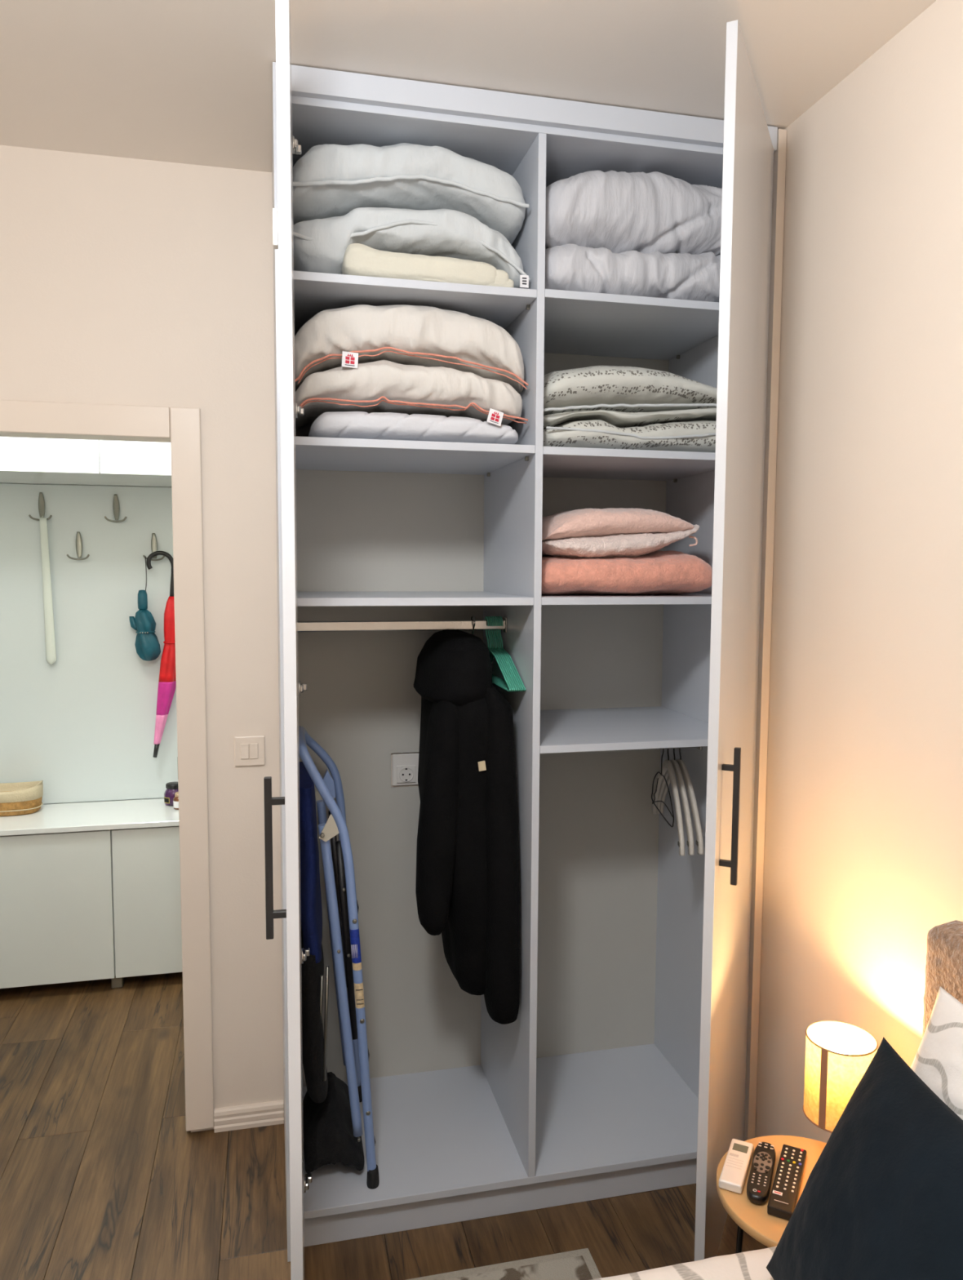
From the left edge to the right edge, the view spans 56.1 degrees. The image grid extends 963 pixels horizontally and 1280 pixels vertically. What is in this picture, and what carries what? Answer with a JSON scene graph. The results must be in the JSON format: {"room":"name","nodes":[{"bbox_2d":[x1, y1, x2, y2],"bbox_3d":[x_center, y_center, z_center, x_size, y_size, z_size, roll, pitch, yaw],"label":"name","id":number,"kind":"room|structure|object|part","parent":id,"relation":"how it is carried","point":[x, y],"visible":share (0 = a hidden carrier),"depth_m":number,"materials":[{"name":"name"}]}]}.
{"room":"bedroom","nodes":[
{"label":"bedroom","id":0,"kind":"room"},
{"bbox_2d":[13,483,164,804],"bbox_3d":[-1.534,-0.025,3.602,3.000,2.600,0.100,-1,5,-13],"label":"wall","id":1,"kind":"structure","parent":0,"point":[13,483],"depth_m":3.57,"materials":[{"name":"paint"}]},
{"bbox_2d":[0,436,171,487],"bbox_3d":[-1.698,-0.805,3.155,2.000,0.474,0.545,-1,5,-13],"label":"upper cabinet","id":2,"kind":"object","parent":1,"relation":"attached to","point":[28,460],"visible":0.15,"depth_m":3.00,"materials":[{"name":"white paint"}]},
{"bbox_3d":[-1.477,-0.786,2.937,0.427,0.474,0.018,-1,5,-13],"label":"door","id":3,"kind":"part","parent":2,"relation":"part of","materials":[{"name":"white paint"}]},
{"bbox_3d":[-1.047,-0.792,3.037,0.447,0.474,0.018,-1,5,-13],"label":"door","id":4,"kind":"part","parent":2,"relation":"part of","materials":[{"name":"white paint"}]},
{"bbox_2d":[0,483,177,804],"bbox_3d":[-1.766,0.025,3.495,2.000,1.244,0.010,-1,5,-13],"label":"wall panel","id":5,"kind":"object","parent":1,"relation":"attached to","point":[82,724],"visible":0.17,"depth_m":3.54,"materials":[{"name":"white paint"}]},
{"bbox_2d":[28,492,52,520],"bbox_3d":[-1.679,-0.508,3.443,0.082,0.110,0.042,-1,5,-13],"label":"coat hook","id":6,"kind":"object","parent":5,"relation":"attached to","point":[41,499],"visible":1,"depth_m":3.45,"materials":[{"name":"grey metal"}]},
{"bbox_3d":[-1.681,-0.514,3.452,0.024,0.100,0.020,4,6,41],"label":"blade","id":7,"kind":"part","parent":6,"relation":"part of","materials":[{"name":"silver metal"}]},
{"bbox_2d":[39,515,56,664],"bbox_3d":[-1.663,-0.191,3.466,0.042,0.571,0.019,-1,5,-13],"label":"shoehorn","id":8,"kind":"object","parent":6,"relation":"hanging from","point":[51,651],"visible":1,"depth_m":3.46,"materials":[{"name":"white plastic"}]},
{"bbox_2d":[66,531,89,559],"bbox_3d":[-1.554,-0.363,3.484,0.082,0.110,0.042,-1,5,-13],"label":"coat hook","id":9,"kind":"object","parent":5,"relation":"attached to","point":[78,539],"visible":1,"depth_m":3.49,"materials":[{"name":"grey metal"}]},
{"bbox_3d":[-1.556,-0.368,3.494,0.024,0.100,0.020,4,6,41],"label":"blade","id":10,"kind":"part","parent":9,"relation":"part of","materials":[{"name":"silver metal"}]},
{"bbox_2d":[104,493,126,522],"bbox_3d":[-1.417,-0.511,3.504,0.082,0.110,0.042,-1,5,-13],"label":"coat hook","id":11,"kind":"object","parent":5,"relation":"attached to","point":[116,503],"visible":1,"depth_m":3.51,"materials":[{"name":"grey metal"}]},
{"bbox_3d":[-1.419,-0.517,3.513,0.024,0.100,0.020,4,6,41],"label":"blade","id":12,"kind":"part","parent":11,"relation":"part of","materials":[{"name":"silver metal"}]},
{"bbox_2d":[142,533,164,560],"bbox_3d":[-1.285,-0.365,3.547,0.082,0.110,0.042,-1,5,-13],"label":"coat hook","id":13,"kind":"object","parent":5,"relation":"attached to","point":[153,541],"visible":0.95,"depth_m":3.55,"materials":[{"name":"grey metal"}]},
{"bbox_2d":[128,555,160,661],"bbox_3d":[-1.306,-0.123,3.523,0.103,0.409,0.093,2,5,23],"label":"umbrella","id":14,"kind":"object","parent":13,"relation":"hanging from","point":[147,644],"visible":1,"depth_m":3.50,"materials":[{"name":"teal fabric"}]},
{"bbox_3d":[-1.319,-0.156,3.514,0.037,0.078,0.037,-1,5,-13],"label":"handle","id":15,"kind":"part","parent":14,"relation":"part of","materials":[{"name":"teal fabric"}]},
{"bbox_3d":[-1.307,-0.257,3.518,0.008,0.140,0.023,-1,5,-13],"label":"cord","id":16,"kind":"part","parent":14,"relation":"part of","materials":[{"name":"black fabric"}]},
{"bbox_3d":[-1.287,-0.371,3.556,0.024,0.100,0.020,4,6,41],"label":"blade","id":17,"kind":"part","parent":13,"relation":"part of","materials":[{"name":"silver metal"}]},
{"bbox_2d":[146,551,176,757],"bbox_3d":[-1.250,0.058,3.564,0.115,0.817,0.065,0,5,2],"label":"umbrella","id":18,"kind":"object","parent":13,"relation":"hanging from","point":[167,677],"visible":0.88,"depth_m":3.54,"materials":[{"name":"red fabric"}]},
{"bbox_3d":[-1.252,-0.258,3.534,0.110,0.181,0.018,-1,5,-13],"label":"handle","id":19,"kind":"part","parent":18,"relation":"part of","materials":[{"name":"black plastic"}]},
{"bbox_2d":[0,145,418,1132],"bbox_3d":[-0.968,0.075,2.416,3.365,2.600,0.085,-1,5,-13],"label":"wall","id":20,"kind":"structure","parent":0,"point":[124,281],"depth_m":2.36,"materials":[{"name":"paint"}]},
{"bbox_2d":[0,400,213,1131],"bbox_3d":[-1.214,0.380,2.379,0.950,1.974,0.104,-1,5,-13],"label":"door frame","id":21,"kind":"structure","parent":20,"relation":"in","point":[18,419],"depth_m":2.40,"materials":[{"name":"paint"}]},
{"bbox_3d":[-1.199,-0.560,2.260,0.797,0.079,0.010,-1,5,-13],"label":"head casing","id":22,"kind":"part","parent":21,"relation":"part of","materials":[{"name":"paint"}]},
{"bbox_3d":[-0.778,0.377,2.434,0.075,1.972,0.013,-1,5,-13],"label":"casing","id":23,"kind":"part","parent":21,"relation":"part of","materials":[{"name":"paint"}]},
{"bbox_2d":[213,1099,284,1133],"bbox_3d":[-0.653,1.340,2.542,0.190,0.061,0.017,-1,5,-13],"label":"baseboard","id":24,"kind":"structure","parent":20,"relation":"attached to","point":[271,1113],"depth_m":2.54,"materials":[{"name":"paint"}]},
{"bbox_2d":[234,735,265,766],"bbox_3d":[-0.632,0.302,2.463,0.081,0.082,0.012,-1,5,-13],"label":"light switch","id":25,"kind":"object","parent":20,"relation":"attached to","point":[250,750],"visible":1,"depth_m":2.46,"materials":[{"name":"paint"}]},
{"bbox_2d":[391,752,418,786],"bbox_3d":[-0.182,0.368,2.572,0.144,0.091,0.015,-1,5,-13],"label":"wall socket","id":26,"kind":"object","parent":20,"relation":"attached to","point":[405,766],"visible":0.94,"depth_m":2.56,"materials":[{"name":"white plastic"}]},
{"bbox_2d":[0,972,768,1279],"bbox_3d":[-0.760,1.489,1.384,3.465,0.050,5.000,-1,5,-13],"label":"floor","id":27,"kind":"structure","parent":0,"point":[103,1176],"depth_m":2.27,"materials":[{"name":"brown wood"}]},
{"bbox_2d":[0,798,182,988],"bbox_3d":[-1.730,0.977,3.395,2.010,0.635,0.350,-1,5,-13],"label":"cabinet","id":28,"kind":"object","parent":27,"relation":"on","point":[91,891],"visible":0.55,"depth_m":3.30,"materials":[{"name":"white paint"}]},
{"bbox_3d":[-1.574,0.975,3.273,0.444,0.557,0.018,-1,5,-13],"label":"door","id":29,"kind":"part","parent":28,"relation":"part of","materials":[{"name":"white wood"}]},
{"bbox_2d":[0,798,179,835],"bbox_3d":[-1.728,0.670,3.370,2.010,0.020,0.350,-1,5,-13],"label":"countertop","id":30,"kind":"structure","parent":28,"relation":"on","point":[141,813],"depth_m":3.36,"materials":[{"name":"white paint"}]},
{"bbox_2d":[0,780,43,816],"bbox_3d":[-1.797,0.595,3.427,0.247,0.117,0.149,-1,5,-13],"label":"basket","id":31,"kind":"object","parent":30,"relation":"on","point":[20,798],"visible":1,"depth_m":3.39,"materials":[{"name":"wicker"}]},
{"bbox_2d":[164,782,178,805],"bbox_3d":[-1.213,0.605,3.559,0.072,0.084,0.072,-1,5,-13],"label":"jar","id":32,"kind":"object","parent":30,"relation":"on","point":[171,788],"visible":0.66,"depth_m":3.53,"materials":[{"name":"purple glass"}]},
{"bbox_3d":[-1.213,0.572,3.557,0.058,0.019,0.058,-1,5,-13],"label":"lid","id":33,"kind":"part","parent":32,"relation":"part of","materials":[{"name":"black plastic"}]},
{"bbox_2d":[173,791,178,809],"bbox_3d":[-1.170,0.620,3.493,0.042,0.064,0.042,-1,5,-13],"label":"bottle","id":34,"kind":"object","parent":30,"relation":"on","point":[175,800],"visible":0.49,"depth_m":3.48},
{"bbox_3d":[-1.134,0.969,3.375,0.448,0.557,0.018,-1,5,-13],"label":"door","id":35,"kind":"part","parent":28,"relation":"part of","materials":[{"name":"white wood"}]},
{"bbox_2d":[406,1248,601,1279],"bbox_3d":[-0.188,1.437,1.700,1.024,0.009,0.563,-1,5,-13],"label":"rug","id":36,"kind":"object","parent":27,"relation":"on","point":[577,1264],"visible":1,"depth_m":2.02,"materials":[{"name":"white fabric"}]},
{"bbox_2d":[263,0,786,1279],"bbox_3d":[0.121,0.110,2.070,1.200,2.598,1.078,-1,5,-13],"label":"wardrobe","id":37,"kind":"object","parent":27,"relation":"on","point":[627,1064],"visible":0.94,"depth_m":2.28,"materials":[{"name":"white laminate"}]},
{"bbox_3d":[-0.338,0.358,1.483,0.034,0.270,0.011,-1,5,-11],"label":"handle","id":38,"kind":"part","parent":37,"relation":"part of","materials":[{"name":"black metal"}]},
{"bbox_3d":[-0.485,0.095,2.206,0.018,2.598,0.535,-1,5,-13],"label":"panel","id":39,"kind":"part","parent":37,"relation":"part of","materials":[{"name":"white laminate"}]},
{"bbox_3d":[-0.353,0.116,1.688,0.020,2.443,0.550,-1,5,-11],"label":"door","id":40,"kind":"part","parent":37,"relation":"part of","materials":[{"name":"white laminate"}]},
{"bbox_2d":[302,1071,364,1173],"bbox_3d":[-0.383,1.213,2.307,0.145,0.155,0.312,-1,5,-13],"label":"mesh bag","id":41,"kind":"object","parent":37,"relation":"on","point":[329,1138],"visible":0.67,"depth_m":2.20,"materials":[{"name":"black fabric"}]},
{"bbox_2d":[298,725,379,1189],"bbox_3d":[-0.374,0.756,2.271,0.188,1.073,0.384,-1,5,-13],"label":"ironing board","id":42,"kind":"object","parent":37,"relation":"on","point":[342,904],"visible":0.91,"depth_m":2.13,"materials":[{"name":"blue metal"}]},
{"bbox_3d":[-0.388,0.951,2.168,0.022,0.300,0.008,-1,5,-13],"label":"rod","id":43,"kind":"part","parent":42,"relation":"part of","materials":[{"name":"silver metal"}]},
{"bbox_3d":[-0.370,0.912,2.148,0.018,0.280,0.008,-1,5,-13],"label":"rod","id":44,"kind":"part","parent":42,"relation":"part of","materials":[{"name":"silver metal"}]},
{"bbox_2d":[351,944,357,958],"bbox_3d":[-0.295,0.723,2.096,0.015,0.032,0.001,-1,5,-13],"label":"print","id":45,"kind":"object","parent":42,"relation":"attached to","point":[353,947],"depth_m":2.10},
{"bbox_3d":[-0.206,-0.036,2.263,0.553,0.025,0.015,-1,5,-13],"label":"hanging rail","id":46,"kind":"part","parent":37,"relation":"part of","materials":[{"name":"silver metal"}]},
{"bbox_2d":[293,207,530,288],"bbox_3d":[-0.197,-0.899,2.195,0.544,0.195,0.452,-1,5,-13],"label":"pillow","id":47,"kind":"object","parent":37,"relation":"on","point":[320,245],"visible":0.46,"depth_m":1.99,"materials":[{"name":"white fabric"}]},
{"bbox_2d":[293,142,529,244],"bbox_3d":[-0.194,-1.040,2.179,0.538,0.188,0.454,-1,5,-13],"label":"pillow","id":48,"kind":"object","parent":47,"relation":"on","point":[330,180],"visible":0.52,"depth_m":1.99,"materials":[{"name":"white fabric"}]},
{"bbox_2d":[307,411,518,444],"bbox_3d":[-0.186,-0.498,2.231,0.478,0.077,0.458,-1,5,-13],"label":"folded blanket","id":49,"kind":"object","parent":37,"relation":"on","point":[343,424],"visible":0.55,"depth_m":2.02,"materials":[{"name":"white fabric"}]},
{"bbox_2d":[295,360,528,430],"bbox_3d":[-0.203,-0.576,2.220,0.536,0.154,0.478,-1,5,-13],"label":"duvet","id":50,"kind":"object","parent":49,"relation":"on","point":[382,385],"visible":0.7,"depth_m":2.01,"materials":[{"name":"white fabric"}]},
{"bbox_2d":[294,304,528,393],"bbox_3d":[-0.198,-0.677,2.215,0.545,0.212,0.481,-1,5,-13],"label":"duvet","id":51,"kind":"object","parent":50,"relation":"on","point":[348,336],"visible":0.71,"depth_m":2.00,"materials":[{"name":"white fabric"}]},
{"bbox_2d":[345,353,355,364],"bbox_3d":[-0.285,-0.610,1.961,0.021,0.022,0.004,-1,5,-13],"label":"print","id":52,"kind":"object","parent":51,"relation":"on","point":[349,357],"depth_m":1.96},
{"bbox_2d":[490,411,499,422],"bbox_3d":[0.031,-0.504,2.039,0.022,0.023,0.004,-1,5,-13],"label":"print","id":53,"kind":"object","parent":50,"relation":"attached to","point":[495,415],"depth_m":2.04},
{"bbox_2d":[297,591,533,606],"bbox_3d":[-0.207,-0.105,2.263,0.553,0.018,0.508,-1,5,-13],"label":"shelf","id":54,"kind":"object","parent":37,"relation":"attached to","point":[305,598],"depth_m":2.06,"materials":[{"name":"white laminate"}]},
{"bbox_2d":[295,435,535,475],"bbox_3d":[-0.205,-0.450,2.235,0.553,0.018,0.508,-1,5,-13],"label":"shelf","id":55,"kind":"object","parent":37,"relation":"attached to","point":[315,455],"depth_m":2.14,"materials":[{"name":"white laminate"}]},
{"bbox_2d":[293,270,537,336],"bbox_3d":[-0.203,-0.793,2.207,0.553,0.018,0.508,-1,5,-13],"label":"shelf","id":56,"kind":"object","parent":37,"relation":"attached to","point":[314,292],"depth_m":2.02,"materials":[{"name":"white laminate"}]},
{"bbox_2d":[342,243,514,287],"bbox_3d":[-0.118,-0.826,2.021,0.384,0.078,0.088,-1,5,-13],"label":"folded blanket","id":57,"kind":"object","parent":37,"relation":"on","point":[359,260],"visible":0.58,"depth_m":1.98,"materials":[{"name":"beige fabric"}]},
{"bbox_2d":[413,615,519,1024],"bbox_3d":[-0.065,0.433,2.328,0.250,0.991,0.445,-1,5,-13],"label":"coat","id":58,"kind":"object","parent":37,"relation":"hanging from","point":[468,882],"visible":0.99,"depth_m":2.14,"materials":[{"name":"black fabric"}]},
{"bbox_2d":[413,630,492,706],"bbox_3d":[-0.080,0.059,2.292,0.177,0.161,0.407,-1,5,-13],"label":"hood","id":59,"kind":"object","parent":58,"relation":"attached to","point":[454,668],"depth_m":2.13,"materials":[{"name":"black fabric"}]},
{"bbox_3d":[0.004,0.051,2.589,1.108,2.468,0.004,-1,5,-13],"label":"panel","id":60,"kind":"part","parent":37,"relation":"part of","materials":[{"name":"grey wood"}]},
{"bbox_2d":[484,616,511,692],"bbox_3d":[0.019,0.024,2.321,0.018,0.171,0.395,-1,5,-13],"label":"clothes hanger","id":61,"kind":"object","parent":37,"relation":"hanging from","point":[486,617],"visible":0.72,"depth_m":2.24,"materials":[{"name":"green plastic"}]},
{"bbox_3d":[0.021,0.065,2.325,0.005,0.090,0.395,-5,6,-13],"label":"frame","id":62,"kind":"part","parent":61,"relation":"part of","materials":[{"name":"green plastic"}]},
{"bbox_2d":[487,616,513,691],"bbox_3d":[0.024,0.024,2.322,0.018,0.171,0.395,-1,5,-13],"label":"clothes hanger","id":63,"kind":"object","parent":37,"relation":"hanging from","point":[495,653],"visible":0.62,"depth_m":2.25,"materials":[{"name":"green plastic"}]},
{"bbox_3d":[0.026,0.065,2.326,0.005,0.090,0.395,-5,6,-13],"label":"frame","id":64,"kind":"part","parent":63,"relation":"part of","materials":[{"name":"green plastic"}]},
{"bbox_3d":[0.055,1.292,2.439,1.108,0.018,0.510,-1,5,-13],"label":"panel","id":65,"kind":"part","parent":37,"relation":"part of","materials":[{"name":"white laminate"}]},
{"bbox_2d":[488,616,515,691],"bbox_3d":[0.029,0.024,2.323,0.018,0.171,0.395,-1,5,-13],"label":"clothes hanger","id":66,"kind":"object","parent":37,"relation":"hanging from","point":[491,617],"visible":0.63,"depth_m":2.25,"materials":[{"name":"green plastic"}]},
{"bbox_3d":[0.032,0.065,2.327,0.005,0.090,0.395,-5,6,-13],"label":"frame","id":67,"kind":"part","parent":66,"relation":"part of","materials":[{"name":"green plastic"}]},
{"bbox_2d":[488,616,517,691],"bbox_3d":[0.034,0.024,2.324,0.018,0.171,0.395,-1,5,-13],"label":"clothes hanger","id":68,"kind":"object","parent":37,"relation":"hanging from","point":[498,652],"visible":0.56,"depth_m":2.26,"materials":[{"name":"green plastic"}]},
{"bbox_3d":[0.037,0.065,2.328,0.005,0.090,0.395,-5,6,-13],"label":"frame","id":69,"kind":"part","parent":68,"relation":"part of","materials":[{"name":"green plastic"}]},
{"bbox_2d":[489,616,519,691],"bbox_3d":[0.039,0.024,2.325,0.018,0.171,0.395,-1,5,-13],"label":"clothes hanger","id":70,"kind":"object","parent":37,"relation":"hanging from","point":[495,617],"visible":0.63,"depth_m":2.27,"materials":[{"name":"green plastic"}]},
{"bbox_3d":[0.042,0.064,2.329,0.005,0.090,0.395,-5,6,-13],"label":"frame","id":71,"kind":"part","parent":70,"relation":"part of","materials":[{"name":"green plastic"}]},
{"bbox_2d":[502,616,507,632],"bbox_3d":[0.061,-0.040,2.325,0.006,0.040,0.026,-1,5,-13],"label":"socket","id":72,"kind":"object","parent":37,"relation":"attached to","point":[505,618],"depth_m":2.32,"materials":[{"name":"silver metal"}]},
{"bbox_2d":[489,616,521,691],"bbox_3d":[0.044,0.024,2.326,0.018,0.171,0.395,-1,5,-13],"label":"clothes hanger","id":73,"kind":"object","parent":37,"relation":"hanging from","point":[502,652],"visible":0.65,"depth_m":2.28,"materials":[{"name":"green plastic"}]},
{"bbox_3d":[0.047,0.064,2.330,0.005,0.090,0.395,-5,6,-13],"label":"frame","id":74,"kind":"part","parent":73,"relation":"part of","materials":[{"name":"green plastic"}]},
{"bbox_2d":[490,616,524,691],"bbox_3d":[0.049,0.024,2.328,0.018,0.171,0.395,-1,5,-13],"label":"clothes hanger","id":75,"kind":"object","parent":37,"relation":"hanging from","point":[500,648],"visible":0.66,"depth_m":2.29,"materials":[{"name":"green plastic"}]},
{"bbox_3d":[0.052,0.064,2.332,0.005,0.090,0.395,-5,6,-13],"label":"frame","id":76,"kind":"part","parent":75,"relation":"part of","materials":[{"name":"green plastic"}]},
{"bbox_3d":[0.069,-1.149,2.241,1.108,0.018,0.510,-1,5,-13],"label":"panel","id":77,"kind":"part","parent":37,"relation":"part of","materials":[{"name":"white laminate"}]},
{"bbox_2d":[491,616,526,691],"bbox_3d":[0.054,0.024,2.329,0.018,0.171,0.395,-1,5,-13],"label":"clothes hanger","id":78,"kind":"object","parent":37,"relation":"hanging from","point":[500,617],"visible":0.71,"depth_m":2.29,"materials":[{"name":"green plastic"}]},
{"bbox_3d":[0.057,0.064,2.333,0.005,0.090,0.395,-5,6,-13],"label":"frame","id":79,"kind":"part","parent":78,"relation":"part of","materials":[{"name":"green plastic"}]},
{"bbox_3d":[0.341,0.284,2.417,0.535,0.025,0.015,-1,5,-13],"label":"hanging rail","id":80,"kind":"part","parent":37,"relation":"part of","materials":[{"name":"silver metal"}]},
{"bbox_2d":[539,706,708,753],"bbox_3d":[0.340,0.233,2.418,0.535,0.018,0.508,-1,5,-13],"label":"shelf","id":81,"kind":"object","parent":37,"relation":"attached to","point":[563,729],"depth_m":2.35,"materials":[{"name":"white laminate"}]},
{"bbox_2d":[541,592,711,604],"bbox_3d":[0.342,-0.113,2.390,0.535,0.018,0.508,-1,5,-13],"label":"shelf","id":82,"kind":"object","parent":37,"relation":"attached to","point":[693,598],"depth_m":2.15,"materials":[{"name":"white laminate"}]},
{"bbox_2d":[542,550,712,595],"bbox_3d":[0.316,-0.178,2.360,0.469,0.113,0.440,-1,5,-13],"label":"folded blanket","id":83,"kind":"object","parent":37,"relation":"on","point":[671,571],"visible":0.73,"depth_m":2.17,"materials":[{"name":"pink fabric"}]},
{"bbox_2d":[542,507,699,558],"bbox_3d":[0.312,-0.272,2.345,0.413,0.137,0.392,-1,5,-13],"label":"cushion","id":84,"kind":"object","parent":83,"relation":"on","point":[610,532],"visible":0.82,"depth_m":2.17,"materials":[{"name":"pink fabric"}]},
{"bbox_2d":[542,446,715,480],"bbox_3d":[0.344,-0.456,2.362,0.535,0.018,0.508,-1,5,-13],"label":"shelf","id":85,"kind":"object","parent":37,"relation":"attached to","point":[559,463],"depth_m":2.26,"materials":[{"name":"white laminate"}]},
{"bbox_2d":[542,419,716,452],"bbox_3d":[0.345,-0.513,2.354,0.529,0.096,0.469,-1,5,-13],"label":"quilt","id":86,"kind":"object","parent":37,"relation":"on","point":[697,436],"visible":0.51,"depth_m":2.14,"materials":[{"name":"white fabric"}]},
{"bbox_2d":[543,365,717,430],"bbox_3d":[0.344,-0.605,2.351,0.529,0.174,0.461,-1,5,-13],"label":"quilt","id":87,"kind":"object","parent":86,"relation":"on","point":[620,397],"visible":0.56,"depth_m":2.14,"materials":[{"name":"white fabric"}]},
{"bbox_2d":[544,288,719,359],"bbox_3d":[0.345,-0.803,2.334,0.535,0.018,0.508,-1,5,-13],"label":"shelf","id":88,"kind":"object","parent":37,"relation":"attached to","point":[579,325],"depth_m":2.27,"materials":[{"name":"white laminate"}]},
{"bbox_2d":[545,170,722,302],"bbox_3d":[0.346,-0.973,2.321,0.529,0.322,0.488,-1,5,-13],"label":"comforter","id":89,"kind":"object","parent":37,"relation":"on","point":[657,234],"visible":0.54,"depth_m":2.09,"materials":[{"name":"white fabric"}]},
{"bbox_2d":[651,748,674,826],"bbox_3d":[0.500,0.400,2.479,0.003,0.281,0.206,3,5,29],"label":"wire hanger","id":90,"kind":"object","parent":37,"relation":"hanging from","point":[654,802],"visible":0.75,"depth_m":2.46,"materials":[{"name":"black metal"}]},
{"bbox_2d":[652,748,684,855],"bbox_3d":[0.509,0.395,2.466,0.014,0.270,0.424,0,5,1],"label":"clothes hanger","id":91,"kind":"object","parent":37,"relation":"hanging from","point":[667,765],"visible":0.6,"depth_m":2.37,"materials":[{"name":"grey plastic"}]},
{"bbox_2d":[657,748,694,855],"bbox_3d":[0.527,0.395,2.470,0.014,0.270,0.424,0,5,-1],"label":"clothes hanger","id":92,"kind":"object","parent":37,"relation":"hanging from","point":[677,769],"visible":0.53,"depth_m":2.35,"materials":[{"name":"white plastic"}]},
{"bbox_2d":[660,748,703,854],"bbox_3d":[0.544,0.394,2.474,0.014,0.270,0.424,0,5,-3],"label":"clothes hanger","id":93,"kind":"object","parent":37,"relation":"hanging from","point":[700,842],"visible":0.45,"depth_m":2.35,"materials":[{"name":"white plastic"}]},
{"bbox_3d":[0.610,0.080,2.471,0.018,2.598,0.515,-1,5,-13],"label":"panel","id":94,"kind":"part","parent":37,"relation":"part of","materials":[{"name":"white laminate"}]},
{"bbox_3d":[0.483,0.342,1.756,0.034,0.270,0.011,2,5,24],"label":"handle","id":95,"kind":"part","parent":37,"relation":"part of","materials":[{"name":"black metal"}]},
{"bbox_3d":[0.551,0.099,1.951,0.349,2.443,0.448,-1,5,-13],"label":"door","id":96,"kind":"part","parent":37,"relation":"part of","materials":[{"name":"white laminate"}]},
{"bbox_2d":[716,1135,826,1253],"bbox_3d":[0.619,1.242,1.729,0.338,0.398,0.338,-1,5,-13],"label":"side table","id":97,"kind":"object","parent":27,"relation":"on","point":[754,1219],"visible":0.24,"depth_m":1.70,"materials":[{"name":"brown wood"}]},
{"bbox_2d":[719,1138,753,1193],"bbox_3d":[0.500,1.028,1.769,0.043,0.019,0.142,3,5,25],"label":"remote","id":98,"kind":"object","parent":97,"relation":"on","point":[736,1165],"visible":1,"depth_m":1.75,"materials":[{"name":"white plastic"}]},
{"bbox_3d":[0.498,1.247,1.766,0.026,0.380,0.099,2,5,17],"label":"leg","id":99,"kind":"part","parent":97,"relation":"part of","materials":[{"name":"black metal"}]},
{"bbox_2d":[746,1142,775,1204],"bbox_3d":[0.542,1.029,1.748,0.042,0.020,0.176,2,5,24],"label":"remote control","id":100,"kind":"object","parent":97,"relation":"on","point":[760,1178],"visible":1,"depth_m":1.73,"materials":[{"name":"black plastic"}]},
{"bbox_2d":[751,1142,773,1186],"bbox_3d":[0.547,1.020,1.759,0.029,0.001,0.131,2,5,24],"label":"button","id":101,"kind":"object","parent":100,"relation":"on","point":[762,1163],"depth_m":1.75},
{"bbox_2d":[767,1144,806,1220],"bbox_3d":[0.585,1.032,1.726,0.046,0.019,0.201,3,5,26],"label":"remote control","id":102,"kind":"object","parent":97,"relation":"on","point":[784,1193],"visible":0.98,"depth_m":1.71,"materials":[{"name":"black plastic"}]},
{"bbox_2d":[803,1020,878,1134],"bbox_3d":[0.682,0.897,1.725,0.128,0.289,0.128,-1,5,-13],"label":"table lamp","id":103,"kind":"object","parent":97,"relation":"on","point":[838,1054],"visible":0.66,"depth_m":1.69,"materials":[{"name":"fabric"}]},
{"bbox_3d":[0.682,0.806,1.718,0.043,0.060,0.043,-1,5,-13],"label":"bulb","id":104,"kind":"part","parent":103,"relation":"part of","materials":[{"name":"white"}]},
{"bbox_2d":[922,920,962,1038],"bbox_3d":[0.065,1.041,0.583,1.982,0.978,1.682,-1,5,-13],"label":"headboard","id":105,"kind":"object","parent":27,"relation":"on","point":[944,955],"visible":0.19,"depth_m":1.52,"materials":[{"name":"brown"}]},
{"bbox_2d":[591,1245,777,1279],"bbox_3d":[0.002,1.172,0.566,1.898,0.242,1.620,-1,5,-13],"label":"bedspread","id":106,"kind":"object","parent":105,"relation":"on","point":[751,1264],"visible":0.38,"depth_m":1.42,"materials":[{"name":"white fabric"}]},
{"bbox_2d":[766,1036,962,1279],"bbox_3d":[0.554,0.808,1.227,0.224,0.338,0.465,0,5,-4],"label":"throw cushion","id":107,"kind":"object","parent":106,"relation":"on","point":[882,1199],"visible":1,"depth_m":1.23,"materials":[{"name":"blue fabric"}]},
{"bbox_2d":[911,986,962,1119],"bbox_3d":[0.731,0.787,1.172,0.200,0.400,0.649,-1,5,-13],"label":"pillow","id":108,"kind":"object","parent":106,"relation":"on","point":[938,1061],"visible":0.23,"depth_m":1.39,"materials":[{"name":"white fabric"}]},
{"bbox_2d":[0,0,937,172],"bbox_3d":[-0.746,-1.177,1.167,3.465,0.100,5.000,-1,5,-13],"label":"ceiling","id":109,"kind":"structure","parent":0,"point":[187,82],"depth_m":1.81,"materials":[{"name":"paint"}]},
{"bbox_2d":[755,0,962,1142],"bbox_3d":[1.031,0.198,1.036,0.100,2.600,3.520,-1,5,-13],"label":"wall","id":110,"kind":"structure","parent":0,"point":[864,847],"depth_m":1.84,"materials":[{"name":"paint"}]}
]}

